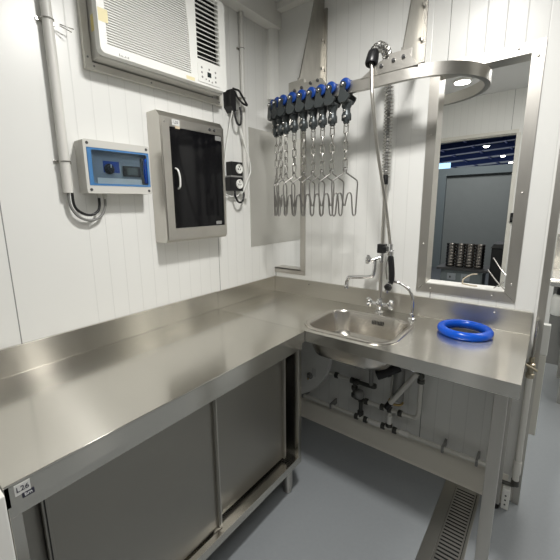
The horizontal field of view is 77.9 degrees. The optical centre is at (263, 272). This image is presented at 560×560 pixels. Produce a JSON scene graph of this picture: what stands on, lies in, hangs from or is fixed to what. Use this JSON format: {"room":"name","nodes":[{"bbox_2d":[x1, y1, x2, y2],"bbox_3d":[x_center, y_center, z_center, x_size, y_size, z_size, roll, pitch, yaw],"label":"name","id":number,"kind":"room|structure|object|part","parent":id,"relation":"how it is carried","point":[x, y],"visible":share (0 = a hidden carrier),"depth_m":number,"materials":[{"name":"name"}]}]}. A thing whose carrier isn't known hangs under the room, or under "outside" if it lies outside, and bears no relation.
{"room":"butchery prep room","nodes":[
{"label":"butchery prep room","id":0,"kind":"room"},
{"bbox_2d":[0,0,299,348],"bbox_3d":[-0.006,-0.323,2.451,0.100,2.740,6.450,8,14,39],"label":"wall","id":1,"kind":"structure","parent":0,"point":[60,271],"depth_m":1.46,"materials":[{"name":"white plastic"}]},
{"bbox_2d":[0,489,15,559],"bbox_3d":[-0.831,0.902,1.040,0.660,0.897,0.044,8,14,39],"label":"trim","id":2,"kind":"structure","parent":1,"relation":"attached to","point":[7,552],"depth_m":0.77,"materials":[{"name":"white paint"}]},
{"bbox_2d":[35,0,73,192],"bbox_3d":[-0.772,-0.827,1.306,0.047,1.030,0.117,8,14,39],"label":"conduit","id":3,"kind":"object","parent":1,"relation":"attached to","point":[47,20],"visible":1,"depth_m":1.30,"materials":[{"name":"light grey plastic"}]},
{"bbox_2d":[0,291,217,379],"bbox_3d":[-0.676,0.268,1.633,0.014,0.111,1.246,8,14,39],"label":"backsplash","id":4,"kind":"structure","parent":1,"relation":"attached to","point":[16,359],"depth_m":1.54,"materials":[{"name":"metal"}]},
{"bbox_2d":[74,138,151,198],"bbox_3d":[-0.641,-0.437,1.506,0.080,0.231,0.294,8,14,39],"label":"control box","id":5,"kind":"object","parent":1,"relation":"attached to","point":[104,168],"visible":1,"depth_m":1.46,"materials":[{"name":"grey plastic"}]},
{"bbox_2d":[71,191,100,215],"bbox_3d":[-0.732,-0.290,1.436,0.017,0.116,0.118,8,14,39],"label":"cable","id":6,"kind":"object","parent":5,"relation":"attached to","point":[72,194],"visible":1,"depth_m":1.43,"materials":[{"name":"black plastic"}]},
{"bbox_2d":[67,193,106,221],"bbox_3d":[-0.731,-0.281,1.446,0.015,0.138,0.158,8,14,39],"label":"cable","id":7,"kind":"object","parent":5,"relation":"attached to","point":[68,194],"visible":0.99,"depth_m":1.44,"materials":[{"name":"grey plastic"}]},
{"bbox_2d":[76,0,222,106],"bbox_3d":[-0.480,-1.121,1.633,0.022,0.487,0.759,8,14,39],"label":"wall frame","id":8,"kind":"object","parent":1,"relation":"attached to","point":[88,64],"visible":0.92,"depth_m":1.48,"materials":[{"name":"white metal"}]},
{"bbox_2d":[86,0,226,96],"bbox_3d":[-0.457,-1.111,1.579,0.128,0.428,0.676,8,14,39],"label":"air conditioner","id":9,"kind":"object","parent":1,"relation":"attached to","point":[176,43],"visible":1,"depth_m":1.54,"materials":[{"name":"grey plastic"}]},
{"bbox_2d":[103,0,190,72],"bbox_3d":[-0.483,-1.106,1.466,0.014,0.371,0.410,8,14,39],"label":"grille","id":10,"kind":"object","parent":9,"relation":"attached to","point":[158,32],"depth_m":1.48,"materials":[{"name":"white plastic"}]},
{"bbox_3d":[-0.269,-0.987,1.733,0.003,0.086,0.150,8,14,39],"label":"control panel","id":11,"kind":"part","parent":9,"relation":"part of","materials":[{"name":"white plastic"}]},
{"bbox_2d":[146,109,226,242],"bbox_3d":[-0.368,-0.477,1.796,0.127,0.612,0.400,8,14,39],"label":"upper cabinet","id":12,"kind":"object","parent":1,"relation":"attached to","point":[187,164],"visible":1,"depth_m":1.72,"materials":[{"name":"metal"}]},
{"bbox_3d":[-0.409,-0.453,1.670,0.028,0.104,0.019,8,14,39],"label":"handle","id":13,"kind":"part","parent":12,"relation":"part of","materials":[{"name":"white plastic"}]},
{"bbox_3d":[-0.330,-0.475,1.784,0.002,0.473,0.332,8,14,39],"label":"glass","id":14,"kind":"part","parent":12,"relation":"part of","materials":[{"name":"black glass"}]},
{"bbox_2d":[225,161,242,190],"bbox_3d":[-0.172,-0.574,2.078,0.057,0.168,0.110,8,14,39],"label":"socket","id":15,"kind":"object","parent":1,"relation":"attached to","point":[234,170],"visible":0.98,"depth_m":2.05,"materials":[{"name":"black plastic"}]},
{"bbox_2d":[234,191,244,202],"bbox_3d":[-0.143,-0.458,2.109,0.020,0.077,0.091,8,14,39],"label":"lead","id":16,"kind":"object","parent":15,"relation":"attached to","point":[235,196],"visible":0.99,"depth_m":2.10,"materials":[{"name":"black plastic"}]},
{"bbox_2d":[236,179,242,188],"bbox_3d":[-0.141,-0.531,2.084,0.008,0.056,0.056,8,14,39],"label":"outlet","id":17,"kind":"object","parent":15,"relation":"attached to","point":[239,182],"depth_m":2.08,"materials":[{"name":"white plastic"}]},
{"bbox_2d":[236,164,242,173],"bbox_3d":[-0.142,-0.618,2.067,0.008,0.056,0.056,8,14,39],"label":"outlet","id":18,"kind":"object","parent":15,"relation":"attached to","point":[239,167],"depth_m":2.07,"materials":[{"name":"white plastic"}]},
{"bbox_2d":[223,88,247,125],"bbox_3d":[-0.157,-0.957,2.015,0.076,0.202,0.130,8,14,39],"label":"pack","id":19,"kind":"object","parent":1,"relation":"attached to","point":[231,100],"visible":1,"depth_m":1.98,"materials":[{"name":"black plastic"}]},
{"bbox_2d":[224,111,239,196],"bbox_3d":[-0.183,-0.736,2.022,0.118,0.581,0.041,-11,15,-42],"label":"cable","id":20,"kind":"object","parent":19,"relation":"attached to","point":[232,111],"visible":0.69,"depth_m":2.01,"materials":[{"name":"white plastic"}]},
{"bbox_2d":[239,106,250,192],"bbox_3d":[-0.110,-0.737,2.114,0.024,0.498,0.103,8,14,39],"label":"cable","id":21,"kind":"object","parent":19,"relation":"attached to","point":[239,106],"visible":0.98,"depth_m":2.12,"materials":[{"name":"white plastic"}]},
{"bbox_2d":[236,11,247,198],"bbox_3d":[-0.120,-0.980,2.089,0.037,1.050,0.055,8,14,39],"label":"conduit","id":22,"kind":"object","parent":1,"relation":"attached to","point":[241,48],"visible":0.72,"depth_m":2.06,"materials":[{"name":"white plastic"}]},
{"bbox_2d":[217,276,274,308],"bbox_3d":[-0.097,0.126,2.322,0.013,0.110,0.572,8,14,39],"label":"backsplash","id":23,"kind":"structure","parent":1,"relation":"attached to","point":[233,295],"depth_m":2.29,"materials":[{"name":"metal"}]},
{"bbox_2d":[219,0,280,29],"bbox_3d":[-0.933,-1.357,0.998,0.075,0.128,3.200,8,14,39],"label":"trim","id":24,"kind":"structure","parent":1,"relation":"attached to","point":[264,13],"depth_m":2.05,"materials":[{"name":"white paint"}]},
{"bbox_2d":[248,127,299,246],"bbox_3d":[0.103,-0.585,2.456,0.004,0.752,0.594,8,14,39],"label":"wall plate","id":25,"kind":"object","parent":1,"relation":"attached to","point":[266,228],"visible":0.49,"depth_m":2.38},
{"bbox_2d":[206,268,559,559],"bbox_3d":[7.564,-1.676,16.216,22.000,0.080,37.300,8,14,39],"label":"floor","id":26,"kind":"structure","parent":0,"point":[349,498],"depth_m":1.75,"materials":[{"name":"grey plastic"}]},
{"bbox_2d":[0,291,304,559],"bbox_3d":[-0.427,0.743,1.522,0.638,1.012,1.246,8,14,39],"label":"base cabinet","id":27,"kind":"object","parent":26,"relation":"on","point":[155,433],"visible":1,"depth_m":1.27,"materials":[{"name":"metal"}]},
{"bbox_3d":[-0.604,0.861,0.945,0.008,0.595,0.045,8,14,39],"label":"panel","id":28,"kind":"part","parent":27,"relation":"part of","materials":[{"name":"metal"}]},
{"bbox_3d":[-0.379,0.814,1.171,0.030,0.595,0.605,8,14,39],"label":"door","id":29,"kind":"part","parent":27,"relation":"part of","materials":[{"name":"metal"}]},
{"bbox_3d":[-0.178,0.767,1.382,0.004,0.570,0.006,8,14,39],"label":"finger pull","id":30,"kind":"part","parent":27,"relation":"part of","materials":[{"name":"metal"}]},
{"bbox_3d":[-0.057,0.727,1.591,0.027,0.595,0.507,8,14,39],"label":"door","id":31,"kind":"part","parent":27,"relation":"part of","materials":[{"name":"metal"}]},
{"bbox_3d":[0.112,0.687,1.767,0.004,0.570,0.006,8,14,39],"label":"finger pull","id":32,"kind":"part","parent":27,"relation":"part of","materials":[{"name":"metal"}]},
{"bbox_3d":[0.131,1.101,1.857,0.060,0.162,0.060,8,14,39],"label":"leg","id":33,"kind":"part","parent":27,"relation":"part of","materials":[{"name":"metal"}]},
{"bbox_2d":[217,276,532,559],"bbox_3d":[0.490,0.646,1.944,1.505,1.010,0.586,8,14,39],"label":"table","id":34,"kind":"object","parent":26,"relation":"on","point":[496,365],"visible":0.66,"depth_m":1.62,"materials":[{"name":"metal"}]},
{"bbox_2d":[305,308,413,370],"bbox_3d":[0.496,0.351,1.819,0.490,0.175,0.425,8,14,39],"label":"sink bowl","id":35,"kind":"object","parent":34,"relation":"in","point":[372,328],"visible":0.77,"depth_m":1.90,"materials":[{"name":"grey metal"}]},
{"bbox_2d":[344,40,394,313],"bbox_3d":[0.536,-0.422,1.816,0.294,1.355,0.293,8,14,39],"label":"tap","id":36,"kind":"object","parent":34,"relation":"on","point":[372,57],"visible":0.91,"depth_m":1.83,"materials":[{"name":"silver metal"}]},
{"bbox_3d":[0.562,0.015,2.007,0.189,0.179,0.028,7,13,36],"label":"spout","id":37,"kind":"part","parent":36,"relation":"part of","materials":[{"name":"silver metal"}]},
{"bbox_3d":[0.591,-0.072,1.950,0.030,0.052,0.051,1,11,8],"label":"valve knob","id":38,"kind":"part","parent":36,"relation":"part of","materials":[{"name":"silver metal"}]},
{"bbox_3d":[0.624,0.172,2.023,0.038,0.060,0.055,8,14,39],"label":"knob","id":39,"kind":"part","parent":36,"relation":"part of","materials":[{"name":"silver metal"}]},
{"bbox_3d":[0.714,0.185,1.950,0.038,0.060,0.055,8,14,39],"label":"knob","id":40,"kind":"part","parent":36,"relation":"part of","materials":[{"name":"silver metal"}]},
{"bbox_2d":[354,365,405,405],"bbox_3d":[0.650,0.569,1.920,0.213,0.525,0.313,8,14,39],"label":"trap","id":41,"kind":"object","parent":34,"relation":"attached to","point":[397,374],"visible":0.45,"depth_m":1.93,"materials":[{"name":"grey plastic"}]},
{"bbox_2d":[354,366,373,385],"bbox_3d":[0.621,0.562,1.923,0.162,0.300,0.282,8,14,39],"label":"outlet","id":42,"kind":"object","parent":41,"relation":"attached to","point":[371,372],"depth_m":2.06,"materials":[{"name":"grey plastic"}]},
{"bbox_2d":[384,280,415,319],"bbox_3d":[0.751,0.145,1.891,0.171,0.204,0.044,8,14,39],"label":"tap","id":43,"kind":"object","parent":34,"relation":"on","point":[411,314],"visible":0.78,"depth_m":1.85,"materials":[{"name":"silver metal"}]},
{"bbox_2d":[437,319,493,341],"bbox_3d":[0.957,0.274,1.644,0.234,0.039,0.234,8,14,39],"label":"ring","id":44,"kind":"object","parent":34,"relation":"on","point":[487,333],"visible":1,"depth_m":1.61,"materials":[{"name":"blue plastic"}]},
{"bbox_3d":[0.871,0.803,1.324,0.042,0.863,0.042,8,14,39],"label":"leg","id":45,"kind":"part","parent":34,"relation":"part of","materials":[{"name":"metal"}]},
{"bbox_3d":[1.163,0.730,1.672,0.042,0.863,0.042,8,14,39],"label":"leg","id":46,"kind":"part","parent":34,"relation":"part of","materials":[{"name":"metal"}]},
{"bbox_2d":[415,480,479,559],"bbox_3d":[0.397,1.329,1.061,0.163,0.007,2.144,8,14,39],"label":"floor drain","id":47,"kind":"object","parent":26,"relation":"on","point":[447,535],"visible":1,"depth_m":1.65,"materials":[{"name":"silver metal"}]},
{"bbox_2d":[437,262,489,284],"bbox_3d":[2.966,0.209,5.155,0.640,0.605,0.450,8,14,39],"label":"base cabinet","id":48,"kind":"object","parent":26,"relation":"on","point":[448,273],"visible":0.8,"depth_m":4.98,"materials":[{"name":"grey metal"}]},
{"bbox_2d":[445,242,455,265],"bbox_3d":[2.775,-0.265,5.119,0.121,0.344,0.121,8,14,39],"label":"stack","id":49,"kind":"object","parent":48,"relation":"on","point":[451,247],"visible":1,"depth_m":5.08,"materials":[{"name":"grey"}]},
{"bbox_3d":[2.752,0.060,5.066,0.110,0.100,0.010,8,14,39],"label":"socket plate","id":50,"kind":"part","parent":48,"relation":"part of","materials":[{"name":"grey plastic"}]},
{"bbox_2d":[454,243,465,266],"bbox_3d":[2.869,-0.252,5.042,0.121,0.344,0.121,8,14,39],"label":"stack","id":51,"kind":"object","parent":48,"relation":"on","point":[460,247],"visible":1,"depth_m":5.00,"materials":[{"name":"grey metal"}]},
{"bbox_3d":[2.891,0.079,4.953,0.110,0.100,0.010,8,14,39],"label":"socket plate","id":52,"kind":"part","parent":48,"relation":"part of","materials":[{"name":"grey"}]},
{"bbox_2d":[464,243,475,267],"bbox_3d":[2.963,-0.239,4.965,0.121,0.344,0.121,8,14,39],"label":"stack","id":53,"kind":"object","parent":48,"relation":"on","point":[470,247],"visible":1,"depth_m":4.93,"materials":[{"name":"grey metal"}]},
{"bbox_2d":[474,244,485,268],"bbox_3d":[3.057,-0.226,4.889,0.121,0.344,0.121,8,14,39],"label":"stack","id":54,"kind":"object","parent":48,"relation":"on","point":[480,248],"visible":1,"depth_m":4.85,"materials":[{"name":"grey metal"}]},
{"bbox_2d":[488,242,503,286],"bbox_3d":[3.320,0.084,4.764,0.350,0.985,0.390,8,14,39],"label":"crate","id":55,"kind":"object","parent":26,"relation":"on","point":[497,248],"visible":0.26,"depth_m":4.66,"materials":[{"name":"black plastic"}]},
{"bbox_3d":[3.312,-0.367,4.678,0.350,0.065,0.390,8,14,39],"label":"lid","id":56,"kind":"part","parent":55,"relation":"part of","materials":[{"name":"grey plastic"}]},
{"bbox_2d":[500,485,510,509],"bbox_3d":[1.213,1.128,1.733,0.032,0.113,0.035,8,14,39],"label":"box","id":57,"kind":"object","parent":26,"relation":"on","point":[505,497],"visible":1,"depth_m":1.72,"materials":[{"name":"white plastic"}]},
{"bbox_2d":[545,234,559,403],"bbox_3d":[2.622,0.380,2.512,0.895,1.240,0.653,8,14,39],"label":"table","id":58,"kind":"object","parent":26,"relation":"on","point":[553,354],"visible":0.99,"depth_m":2.99,"materials":[{"name":"stainless steel"}]},
{"bbox_3d":[2.815,0.452,2.757,0.830,0.800,0.020,8,14,39],"label":"panel","id":59,"kind":"part","parent":58,"relation":"part of","materials":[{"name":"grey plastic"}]},
{"bbox_2d":[553,234,559,270],"bbox_3d":[2.815,-0.126,2.663,0.875,0.310,0.020,8,14,39],"label":"backsplash","id":60,"kind":"structure","parent":58,"relation":"on","point":[556,265],"depth_m":2.92,"materials":[{"name":"metal"}]},
{"bbox_3d":[2.569,0.474,2.929,0.040,0.900,0.040,8,14,39],"label":"leg","id":61,"kind":"part","parent":58,"relation":"part of","materials":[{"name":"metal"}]},
{"bbox_3d":[2.251,0.553,2.551,0.040,0.900,0.040,8,14,39],"label":"leg","id":62,"kind":"part","parent":58,"relation":"part of","materials":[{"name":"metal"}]},
{"bbox_2d":[272,0,530,95],"bbox_3d":[1.125,-1.548,1.243,3.100,0.080,6.450,8,14,39],"label":"ceiling","id":63,"kind":"structure","parent":0,"point":[515,76],"depth_m":3.56,"materials":[{"name":"white"}]},
{"bbox_2d":[453,77,471,84],"bbox_3d":[2.037,-1.949,3.536,0.170,0.032,0.170,8,14,39],"label":"recessed light","id":64,"kind":"object","parent":63,"relation":"in","point":[464,80],"visible":0.99,"depth_m":3.50,"materials":[{"name":"white paint"}]},
{"bbox_2d":[455,80,469,84],"bbox_3d":[2.037,-1.937,3.539,0.140,0.008,0.140,8,14,39],"label":"diffuser","id":65,"kind":"object","parent":64,"relation":"attached to","point":[457,82],"depth_m":3.52,"materials":[{"name":"white plastic"}]},
{"bbox_2d":[275,0,559,500],"bbox_3d":[1.266,-0.177,1.568,3.000,2.740,0.090,8,14,39],"label":"wall","id":66,"kind":"structure","parent":0,"point":[337,247],"depth_m":1.89,"materials":[{"name":"white plastic"}]},
{"bbox_2d":[266,28,279,100],"bbox_3d":[0.064,-1.343,2.240,0.055,0.420,0.060,8,14,39],"label":"trim","id":67,"kind":"structure","parent":66,"relation":"attached to","point":[272,34],"depth_m":2.22,"materials":[{"name":"white plastic"}]},
{"bbox_2d":[275,129,305,275],"bbox_3d":[0.206,-0.563,2.381,0.261,1.150,0.102,8,14,39],"label":"trim","id":68,"kind":"structure","parent":66,"relation":"attached to","point":[300,270],"depth_m":2.33,"materials":[{"name":"metal"}]},
{"bbox_2d":[276,0,309,12],"bbox_3d":[0.684,-1.562,1.674,1.525,0.040,0.055,8,14,39],"label":"trim","id":69,"kind":"structure","parent":66,"relation":"attached to","point":[282,6],"depth_m":2.10,"materials":[{"name":"white paint"}]},
{"bbox_2d":[301,341,331,393],"bbox_3d":[0.259,0.535,2.398,0.515,0.655,0.141,9,15,43],"label":"panel","id":70,"kind":"object","parent":66,"relation":"attached to","point":[315,368],"depth_m":2.29,"materials":[{"name":"white metal"}]},
{"bbox_3d":[0.307,0.692,2.306,0.044,0.044,0.022,8,14,39],"label":"knob","id":71,"kind":"part","parent":70,"relation":"part of","materials":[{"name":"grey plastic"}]},
{"bbox_2d":[277,0,491,124],"bbox_3d":[0.559,-1.250,1.872,1.190,0.662,0.603,8,14,39],"label":"rail","id":72,"kind":"object","parent":66,"relation":"attached to","point":[404,65],"visible":0.77,"depth_m":1.66,"materials":[{"name":"metal"}]},
{"bbox_2d":[267,100,278,215],"bbox_3d":[0.078,-0.674,2.075,0.112,0.664,0.088,-10,14,-38],"label":"trolley","id":73,"kind":"object","parent":72,"relation":"hanging from","point":[269,105],"visible":0.61,"depth_m":2.03,"materials":[{"name":"silver metal"}]},
{"bbox_3d":[0.080,-0.694,2.071,0.020,0.231,0.020,-8,13,-33],"label":"chain","id":74,"kind":"part","parent":73,"relation":"part of","materials":[{"name":"silver metal"}]},
{"bbox_2d":[271,97,286,215],"bbox_3d":[0.105,-0.665,2.027,0.130,0.664,0.063,-8,13,-32],"label":"trolley","id":75,"kind":"object","parent":72,"relation":"hanging from","point":[275,101],"visible":0.73,"depth_m":2.01,"materials":[{"name":"silver metal"}]},
{"bbox_3d":[0.104,-0.686,2.026,0.020,0.231,0.020,-3,11,-10],"label":"chain","id":76,"kind":"part","parent":75,"relation":"part of","materials":[{"name":"silver metal"}]},
{"bbox_2d":[276,94,295,215],"bbox_3d":[0.135,-0.659,1.990,0.138,0.664,0.061,-11,14,-41],"label":"trolley","id":77,"kind":"object","parent":72,"relation":"hanging from","point":[282,100],"visible":0.83,"depth_m":1.95,"materials":[{"name":"silver metal"}]},
{"bbox_3d":[0.132,-0.679,1.989,0.020,0.231,0.020,1,11,10],"label":"chain","id":78,"kind":"part","parent":77,"relation":"part of","materials":[{"name":"silver metal"}]},
{"bbox_2d":[283,92,305,215],"bbox_3d":[0.175,-0.653,1.956,0.085,0.664,0.114,8,14,39],"label":"trolley","id":79,"kind":"object","parent":72,"relation":"hanging from","point":[291,98],"visible":0.82,"depth_m":1.92,"materials":[{"name":"silver metal"}]},
{"bbox_3d":[0.176,-0.672,1.950,0.020,0.231,0.020,5,12,28],"label":"chain","id":80,"kind":"part","parent":79,"relation":"part of","materials":[{"name":"silver metal"}]},
{"bbox_2d":[291,89,314,215],"bbox_3d":[0.223,-0.646,1.918,0.113,0.664,0.086,-10,14,-40],"label":"trolley","id":81,"kind":"object","parent":72,"relation":"hanging from","point":[301,94],"visible":0.81,"depth_m":1.87,"materials":[{"name":"silver metal"}]},
{"bbox_3d":[0.223,-0.666,1.911,0.020,0.231,0.020,8,14,38],"label":"chain","id":82,"kind":"part","parent":81,"relation":"part of","materials":[{"name":"silver metal"}]},
{"bbox_3d":[0.242,-0.988,1.838,0.260,0.076,0.045,8,14,39],"label":"mounting plate","id":83,"kind":"part","parent":72,"relation":"part of","materials":[{"name":"metal"}]},
{"bbox_2d":[300,87,324,215],"bbox_3d":[0.270,-0.640,1.879,0.110,0.664,0.089,-10,14,-38],"label":"trolley","id":84,"kind":"object","parent":72,"relation":"hanging from","point":[311,91],"visible":0.82,"depth_m":1.83,"materials":[{"name":"silver metal"}]},
{"bbox_3d":[0.270,-0.659,1.873,0.020,0.231,0.020,9,15,42],"label":"chain","id":85,"kind":"part","parent":84,"relation":"part of","materials":[{"name":"silver metal"}]},
{"bbox_2d":[309,84,334,216],"bbox_3d":[0.314,-0.634,1.843,0.108,0.664,0.094,-9,13,-34],"label":"trolley","id":86,"kind":"object","parent":72,"relation":"hanging from","point":[319,104],"visible":0.89,"depth_m":1.80,"materials":[{"name":"silver metal"}]},
{"bbox_3d":[0.314,-0.653,1.837,0.020,0.231,0.020,-10,14,-40],"label":"chain","id":87,"kind":"part","parent":86,"relation":"part of","materials":[{"name":"silver metal"}]},
{"bbox_2d":[318,81,343,216],"bbox_3d":[0.359,-0.628,1.807,0.110,0.664,0.090,-9,14,-37],"label":"trolley","id":88,"kind":"object","parent":72,"relation":"hanging from","point":[332,102],"visible":0.95,"depth_m":1.77,"materials":[{"name":"silver metal"}]},
{"bbox_3d":[0.358,-0.647,1.801,0.020,0.231,0.020,9,15,43],"label":"chain","id":89,"kind":"part","parent":88,"relation":"part of","materials":[{"name":"silver metal"}]},
{"bbox_2d":[331,77,357,216],"bbox_3d":[0.418,-0.619,1.759,0.109,0.664,0.092,-9,13,-35],"label":"trolley","id":90,"kind":"object","parent":72,"relation":"hanging from","point":[347,100],"visible":0.96,"depth_m":1.73,"materials":[{"name":"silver metal"}]},
{"bbox_3d":[0.418,-0.639,1.753,0.020,0.231,0.020,-11,15,-42],"label":"chain","id":91,"kind":"part","parent":90,"relation":"part of","materials":[{"name":"silver metal"}]},
{"bbox_3d":[0.574,-0.942,1.568,0.260,0.076,0.045,8,14,39],"label":"mounting plate","id":92,"kind":"part","parent":72,"relation":"part of","materials":[{"name":"metal"}]},
{"bbox_2d":[301,371,485,466],"bbox_3d":[0.610,0.738,2.169,1.390,0.400,0.123,8,14,39],"label":"pipes","id":93,"kind":"object","parent":66,"relation":"attached to","point":[357,394],"visible":0.94,"depth_m":2.06,"materials":[{"name":"white plastic"}]},
{"bbox_2d":[412,371,424,379],"bbox_3d":[0.873,0.543,1.874,0.138,0.095,0.046,8,14,39],"label":"angle valve","id":94,"kind":"object","parent":93,"relation":"on","point":[421,376],"visible":0.15,"depth_m":1.88,"materials":[{"name":"grey plastic"}]},
{"bbox_2d":[383,372,418,409],"bbox_3d":[0.769,0.664,1.932,0.176,0.256,0.033,4,12,23],"label":"pipe","id":95,"kind":"object","parent":94,"relation":"attached to","point":[412,378],"visible":0.98,"depth_m":1.92,"materials":[{"name":"white plastic"}]},
{"bbox_2d":[275,276,532,334],"bbox_3d":[0.664,0.159,2.076,1.505,0.110,0.013,8,14,39],"label":"backsplash","id":96,"kind":"structure","parent":66,"relation":"attached to","point":[504,319],"depth_m":1.90,"materials":[{"name":"metal"}]},
{"bbox_2d":[301,396,508,502],"bbox_3d":[0.665,1.030,2.233,1.495,0.140,0.050,8,14,39],"label":"baseboard","id":97,"kind":"structure","parent":66,"relation":"attached to","point":[462,472],"depth_m":2.09,"materials":[{"name":"beige"}]},
{"bbox_2d":[426,279,504,291],"bbox_3d":[1.050,0.075,1.808,0.353,0.022,0.090,8,14,39],"label":"trim","id":98,"kind":"structure","parent":66,"relation":"attached to","point":[449,283],"depth_m":1.79,"materials":[{"name":"white paint"}]},
{"bbox_2d":[462,273,476,286],"bbox_3d":[1.062,0.036,1.778,0.074,0.064,0.029,8,14,39],"label":"cord","id":99,"kind":"object","parent":98,"relation":"on","point":[474,273],"visible":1,"depth_m":1.78,"materials":[{"name":"beige plastic"}]},
{"bbox_2d":[488,269,503,289],"bbox_3d":[1.153,0.036,1.714,0.006,0.090,0.089,-7,12,-29],"label":"rod","id":100,"kind":"object","parent":98,"relation":"on","point":[488,269],"visible":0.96,"depth_m":1.72,"materials":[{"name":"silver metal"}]},
{"bbox_2d":[416,37,547,302],"bbox_3d":[1.037,-0.441,1.703,0.445,1.132,0.107,8,14,39],"label":"trim","id":101,"kind":"structure","parent":66,"relation":"attached to","point":[534,51],"depth_m":1.62,"materials":[{"name":"metal"}]},
{"bbox_2d":[493,258,505,275],"bbox_3d":[1.159,-0.029,1.696,0.006,0.079,0.078,-4,11,-17],"label":"rod","id":102,"kind":"object","parent":66,"relation":"attached to","point":[493,258],"visible":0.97,"depth_m":1.70,"materials":[{"name":"silver metal"}]},
{"bbox_2d":[502,320,539,487],"bbox_3d":[1.212,0.646,1.648,0.112,0.866,0.079,8,14,39],"label":"supply pipe","id":103,"kind":"object","parent":66,"relation":"attached to","point":[517,464],"visible":0.97,"depth_m":1.63,"materials":[{"name":"white plastic"}]},
{"bbox_2d":[511,148,559,504],"bbox_3d":[1.673,0.056,1.272,1.011,2.380,0.109,8,14,39],"label":"trim","id":104,"kind":"structure","parent":66,"relation":"attached to","point":[555,209],"depth_m":1.55,"materials":[{"name":"metal"}]},
{"bbox_2d":[528,323,550,435],"bbox_3d":[1.358,0.536,1.734,0.070,0.587,0.036,8,14,39],"label":"panel","id":105,"kind":"object","parent":66,"relation":"attached to","point":[547,327],"visible":0.44,"depth_m":1.70,"materials":[{"name":"white metal"}]},
{"bbox_3d":[1.358,0.613,1.747,0.066,0.432,0.031,8,14,39],"label":"panel","id":106,"kind":"part","parent":105,"relation":"part of","materials":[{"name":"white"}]},
{"bbox_3d":[1.354,0.323,1.693,0.070,0.153,0.036,8,14,39],"label":"panel","id":107,"kind":"part","parent":105,"relation":"part of","materials":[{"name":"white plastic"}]},
{"bbox_2d":[441,87,559,323],"bbox_3d":[3.207,-0.656,3.871,3.000,2.740,0.090,8,14,39],"label":"wall","id":108,"kind":"structure","parent":0,"point":[504,110],"depth_m":4.04,"materials":[{"name":"white plastic"}]},
{"bbox_2d":[441,133,516,143],"bbox_3d":[2.548,-1.616,4.201,0.865,0.015,0.050,8,14,39],"label":"trim","id":109,"kind":"structure","parent":108,"relation":"attached to","point":[512,134],"depth_m":4.13,"materials":[{"name":"metal"}]},
{"bbox_2d":[441,129,520,286],"bbox_3d":[2.561,-0.521,4.371,0.905,2.310,0.020,8,14,39],"label":"trim","id":110,"kind":"structure","parent":108,"relation":"attached to","point":[518,136],"depth_m":4.05,"materials":[{"name":"white metal"}]},
{"bbox_2d":[549,287,559,315],"bbox_3d":[2.348,0.178,2.746,0.092,0.239,0.467,8,14,39],"label":"jar","id":111,"kind":"object","parent":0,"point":[555,299],"visible":0.97,"depth_m":2.59,"materials":[{"name":"white plastic"}]},
{"label":"outside","id":112,"kind":"structure","parent":0,"visible":0},
{"bbox_2d":[440,140,514,168],"bbox_3d":[9.600,-5.660,18.042,22.000,1.050,30.700,8,14,39],"label":"roof","id":113,"kind":"structure","parent":112,"point":[509,140],"depth_m":16.00,"materials":[{"name":"grey"}]},
{"bbox_2d":[439,148,514,162],"bbox_3d":[7.661,-5.046,15.764,21.800,1.175,0.160,8,14,39],"label":"roof beam","id":114,"kind":"structure","parent":113,"relation":"attached to","point":[503,151],"depth_m":14.56,"materials":[{"name":"blue metal"}]},
{"bbox_2d":[440,135,515,150],"bbox_3d":[5.369,-4.492,13.044,21.800,1.153,0.160,8,14,39],"label":"roof beam","id":115,"kind":"structure","parent":113,"relation":"attached to","point":[505,138],"depth_m":11.53,"materials":[{"name":"blue metal"}]},
{"bbox_2d":[440,140,515,156],"bbox_3d":[6.388,-4.738,14.253,21.800,1.163,0.160,8,14,39],"label":"roof beam","id":116,"kind":"structure","parent":113,"relation":"attached to","point":[510,143],"depth_m":12.86,"materials":[{"name":"blue metal"}]},
{"bbox_2d":[450,155,513,167],"bbox_3d":[9.316,-5.447,17.729,21.800,1.190,0.160,8,14,39],"label":"roof beam","id":117,"kind":"structure","parent":113,"relation":"attached to","point":[506,158],"depth_m":16.63,"materials":[{"name":"blue metal"}]},
{"bbox_2d":[463,141,500,164],"bbox_3d":[12.733,-5.858,18.670,0.060,0.058,25.300,8,14,39],"label":"roof purlin","id":118,"kind":"structure","parent":113,"relation":"attached to","point":[482,152],"depth_m":14.18,"materials":[{"name":"blue metal"}]},
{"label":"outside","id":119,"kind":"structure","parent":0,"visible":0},
{"bbox_2d":[439,163,450,168],"bbox_3d":[8.766,-5.138,16.708,0.500,0.250,0.060,8,14,39],"label":"roof window","id":120,"kind":"structure","parent":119,"point":[441,165],"depth_m":16.69,"materials":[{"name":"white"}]},
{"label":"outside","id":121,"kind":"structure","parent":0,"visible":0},
{"bbox_2d":[440,172,511,265],"bbox_3d":[4.182,-1.175,8.166,7.000,2.140,0.080,8,14,39],"label":"wall","id":122,"kind":"structure","parent":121,"point":[476,205],"depth_m":7.63,"materials":[{"name":"grey paint"}]},
{"bbox_2d":[431,164,512,267],"bbox_3d":[4.123,-1.229,8.085,7.000,2.280,0.100,8,14,39],"label":"trim","id":123,"kind":"structure","parent":122,"relation":"attached to","point":[443,173],"depth_m":7.92,"materials":[{"name":"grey metal"}]}
]}

